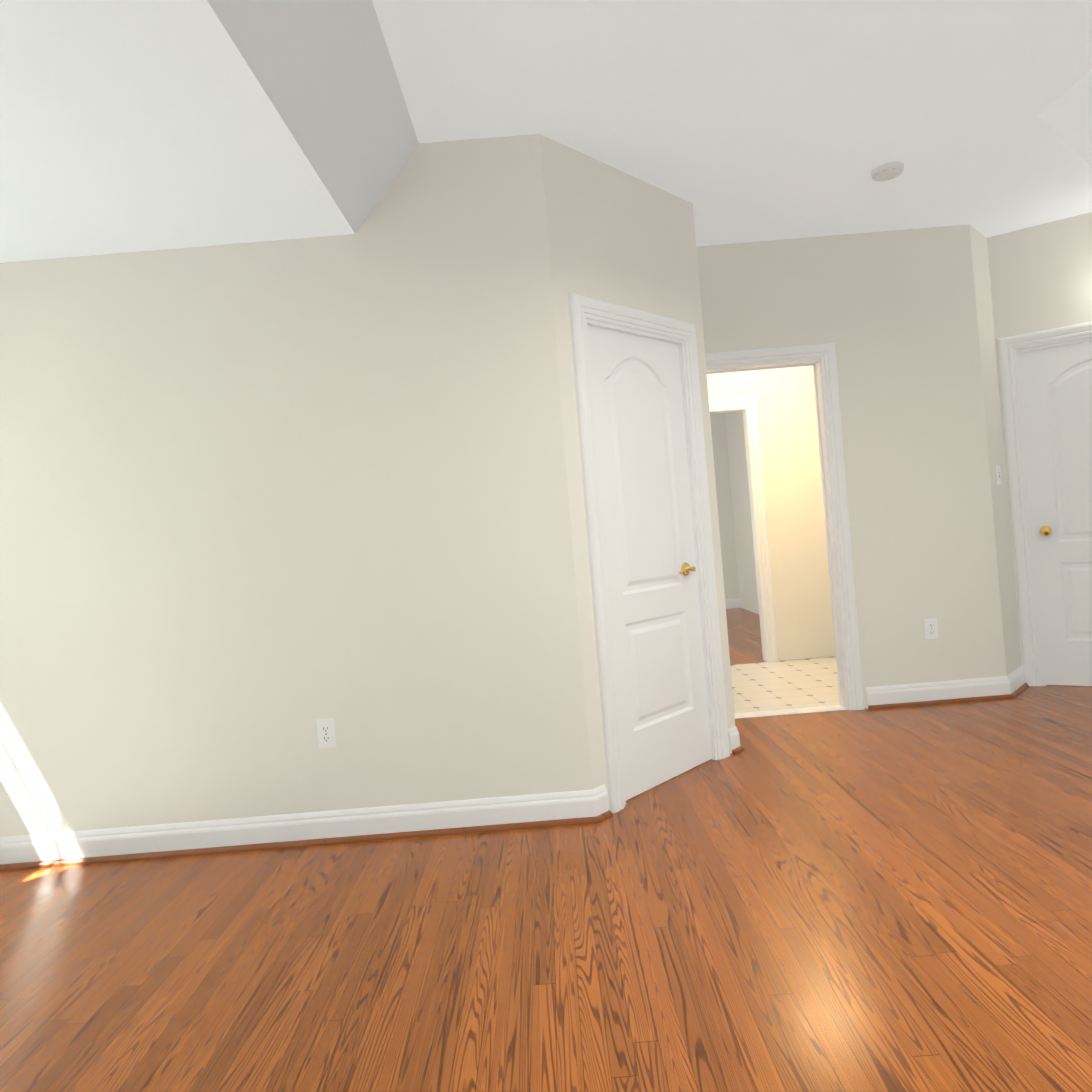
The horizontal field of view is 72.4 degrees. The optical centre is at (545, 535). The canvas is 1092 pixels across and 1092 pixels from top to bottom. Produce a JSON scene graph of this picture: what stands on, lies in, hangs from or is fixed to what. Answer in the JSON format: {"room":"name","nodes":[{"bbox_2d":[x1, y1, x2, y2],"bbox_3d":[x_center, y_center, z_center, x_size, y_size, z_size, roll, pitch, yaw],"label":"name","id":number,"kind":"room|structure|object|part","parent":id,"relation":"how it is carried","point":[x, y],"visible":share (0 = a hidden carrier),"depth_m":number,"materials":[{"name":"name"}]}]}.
{"room":"empty bedroom","nodes":[
{"label":"empty bedroom","id":0,"kind":"room"},
{"bbox_2d":[0,0,354,262],"bbox_3d":[-1.906,-1.409,1.954,2.243,0.590,2.060,-5,0,0],"label":"ceiling","id":1,"kind":"structure","parent":0,"point":[135,125],"depth_m":2.22,"materials":[{"name":"white paint"}]},
{"bbox_2d":[0,134,591,836],"bbox_3d":[-1.426,-0.237,3.039,3.010,3.000,0.115,-5,0,0],"label":"wall","id":2,"kind":"structure","parent":0,"point":[264,506],"depth_m":2.98,"materials":[{"name":"beige paint"}]},
{"bbox_2d":[0,784,612,870],"bbox_3d":[-1.172,1.186,2.972,2.886,0.122,0.053,-5,0,0],"label":"baseboard","id":3,"kind":"structure","parent":2,"relation":"attached to","point":[306,826],"depth_m":2.96,"materials":[{"name":"white paint"}]},
{"bbox_2d":[316,718,335,748],"bbox_3d":[-0.876,0.792,2.975,0.070,0.115,0.008,-5,0,0],"label":"outlet","id":4,"kind":"object","parent":2,"relation":"attached to","point":[326,733],"visible":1,"depth_m":2.97,"materials":[{"name":"white plastic"}]},
{"bbox_2d":[207,0,418,232],"bbox_3d":[-0.647,-1.511,1.953,0.283,0.590,2.060,-5,0,0],"label":"wall","id":5,"kind":"structure","parent":0,"point":[324,73],"depth_m":2.28,"materials":[{"name":"paint"}]},
{"bbox_2d":[0,685,1091,1091],"bbox_3d":[0.934,1.122,1.306,7.500,0.104,7.300,-5,0,0],"label":"floor","id":6,"kind":"structure","parent":0,"point":[898,899],"depth_m":2.11,"materials":[{"name":"brown wood"}]},
{"bbox_2d":[539,134,734,809],"bbox_3d":[0.416,-0.385,3.403,1.082,3.000,0.115,-5,0,-45],"label":"wall","id":7,"kind":"structure","parent":0,"point":[618,237],"depth_m":3.22,"materials":[{"name":"beige paint"}]},
{"bbox_2d":[568,293,729,812],"bbox_3d":[0.454,0.088,3.402,0.746,2.050,0.115,-5,0,-45],"label":"door frame","id":8,"kind":"structure","parent":7,"relation":"attached to","point":[680,343],"depth_m":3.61,"materials":[{"name":"white paint"}]},
{"bbox_2d":[587,325,711,799],"bbox_3d":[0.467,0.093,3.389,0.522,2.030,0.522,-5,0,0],"label":"closet door","id":9,"kind":"structure","parent":7,"relation":"in","point":[650,560],"depth_m":3.36,"materials":[{"name":"white paint"}]},
{"bbox_3d":[0.672,0.162,3.544,0.119,0.066,0.205,-5,0,0],"label":"handle","id":10,"kind":"part","parent":9,"relation":"part of","materials":[{"name":"gold metal"}]},
{"bbox_2d":[710,413,739,598],"bbox_3d":[0.363,-0.370,9.910,4.180,3.000,0.100,-5,0,0],"label":"wall","id":11,"kind":"structure","parent":0,"point":[724,506],"depth_m":9.86,"materials":[{"name":"beige paint"}]},
{"bbox_2d":[725,598,740,608],"bbox_3d":[0.479,1.065,9.850,4.180,0.122,0.015,-5,0,0],"label":"baseboard","id":12,"kind":"structure","parent":11,"relation":"attached to","point":[732,603],"depth_m":9.84,"materials":[{"name":"white paint"}]},
{"bbox_2d":[372,0,1091,246],"bbox_3d":[0.803,-1.794,4.361,7.700,0.250,13.200,-5,0,0],"label":"ceiling","id":13,"kind":"structure","parent":0,"point":[738,121],"depth_m":2.84,"materials":[{"name":"white paint"}]},
{"bbox_2d":[871,161,903,181],"bbox_3d":[1.621,-1.718,3.540,0.142,0.037,0.142,-5,0,0],"label":"smoke detector","id":14,"kind":"object","parent":13,"relation":"attached to","point":[887,171],"visible":1,"depth_m":3.50,"materials":[{"name":"white plastic"}]},
{"bbox_2d":[725,411,758,613],"bbox_3d":[2.493,-0.546,7.699,0.100,3.000,6.515,-5,0,0],"label":"wall","id":15,"kind":"structure","parent":0,"point":[741,510],"depth_m":9.36,"materials":[{"name":"beige paint"}]},
{"bbox_2d":[707,366,835,660],"bbox_3d":[1.581,-0.475,6.028,1.725,3.000,0.100,-5,0,0],"label":"wall","id":16,"kind":"structure","parent":0,"point":[795,513],"depth_m":5.98,"materials":[{"name":"beige paint"}]},
{"bbox_2d":[709,396,778,661],"bbox_3d":[1.305,-0.014,6.016,0.942,2.126,0.124,-5,0,0],"label":"door frame","id":17,"kind":"structure","parent":16,"relation":"attached to","point":[750,404],"depth_m":5.96,"materials":[{"name":"white paint"}]},
{"bbox_2d":[726,608,835,664],"bbox_3d":[0.436,1.177,8.417,4.280,0.100,4.880,-5,0,0],"label":"floor","id":18,"kind":"structure","parent":0,"point":[744,636],"depth_m":7.33,"materials":[{"name":"brown wood"}]},
{"bbox_2d":[730,657,839,712],"bbox_3d":[1.129,1.116,5.181,2.880,0.098,1.590,-5,0,0],"label":"floor","id":19,"kind":"structure","parent":0,"point":[787,684],"depth_m":5.11,"materials":[{"name":"beige tile"}]},
{"bbox_2d":[696,224,1006,707],"bbox_3d":[1.641,-0.483,4.386,1.840,3.000,0.115,-5,0,0],"label":"wall","id":20,"kind":"structure","parent":0,"point":[892,315],"depth_m":4.33,"materials":[{"name":"beige paint"}]},
{"bbox_2d":[705,343,864,709],"bbox_3d":[1.314,-0.018,4.373,0.890,2.126,0.139,-5,0,0],"label":"door frame","id":21,"kind":"structure","parent":20,"relation":"attached to","point":[825,354],"depth_m":4.31,"materials":[{"name":"white paint"}]},
{"bbox_2d":[924,618,937,638],"bbox_3d":[2.233,0.543,4.321,0.070,0.115,0.008,-5,0,0],"label":"outlet","id":22,"kind":"object","parent":20,"relation":"attached to","point":[931,629],"visible":1,"depth_m":4.32,"materials":[{"name":"white plastic"}]},
{"bbox_2d":[865,665,1028,709],"bbox_3d":[2.393,0.900,4.430,1.075,0.122,0.279,-5,0,0],"label":"baseboard","id":23,"kind":"structure","parent":20,"relation":"attached to","point":[1012,682],"depth_m":4.31,"materials":[{"name":"white paint"}]},
{"bbox_2d":[970,225,1021,674],"bbox_3d":[2.673,-0.566,4.523,0.440,3.000,0.115,-5,0,-45],"label":"wall","id":24,"kind":"structure","parent":0,"point":[996,454],"depth_m":4.44,"materials":[{"name":"beige paint"}]},
{"bbox_2d":[996,465,1001,484],"bbox_3d":[2.696,-0.357,4.445,0.052,0.115,0.052,-5,0,0],"label":"light switch","id":25,"kind":"object","parent":24,"relation":"attached to","point":[998,471],"visible":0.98,"depth_m":4.43,"materials":[{"name":"white plastic"}]},
{"bbox_2d":[987,212,1091,664],"bbox_3d":[3.279,-0.615,4.328,1.253,3.000,0.115,-5,0,33],"label":"wall","id":26,"kind":"structure","parent":0,"point":[1040,277],"depth_m":4.44,"materials":[{"name":"beige paint"}]},
{"bbox_2d":[997,322,1091,685],"bbox_3d":[3.270,-0.176,4.342,0.952,2.126,0.139,-5,0,33],"label":"door frame","id":27,"kind":"structure","parent":26,"relation":"attached to","point":[1009,346],"depth_m":4.51,"materials":[{"name":"white paint"}]},
{"bbox_2d":[1019,340,1091,685],"bbox_3d":[3.267,-0.132,4.332,0.757,2.030,0.035,-5,0,33],"label":"door leaf","id":28,"kind":"structure","parent":26,"relation":"in","point":[1056,381],"depth_m":4.44,"materials":[{"name":"white paint"}]},
{"bbox_2d":[1039,526,1051,535],"bbox_3d":[2.991,-0.024,4.484,0.082,0.064,0.129,-5,0,0],"label":"door knob","id":29,"kind":"object","parent":28,"relation":"attached to","point":[1045,530],"depth_m":4.43,"materials":[{"name":"gold metal"}]},
{"bbox_2d":[1038,70,1091,166],"bbox_3d":[2.674,-1.426,0.458,1.130,1.300,5.400,-5,0,0],"label":"ceiling","id":30,"kind":"structure","parent":0,"point":[1066,117],"depth_m":3.06,"materials":[{"name":"white paint"}]},
{"bbox_3d":[0.781,-0.414,4.094,0.115,3.000,0.700,-5,0,0],"label":"wall","id":31,"kind":"structure","parent":0,"visible":0},
{"bbox_2d":[728,726,744,754],"bbox_3d":[0.945,1.016,3.996,0.086,0.122,0.661,-5,0,0],"label":"baseboard","id":32,"kind":"structure","parent":31,"relation":"attached to","point":[734,738],"depth_m":3.70,"materials":[{"name":"white paint"}]}
]}

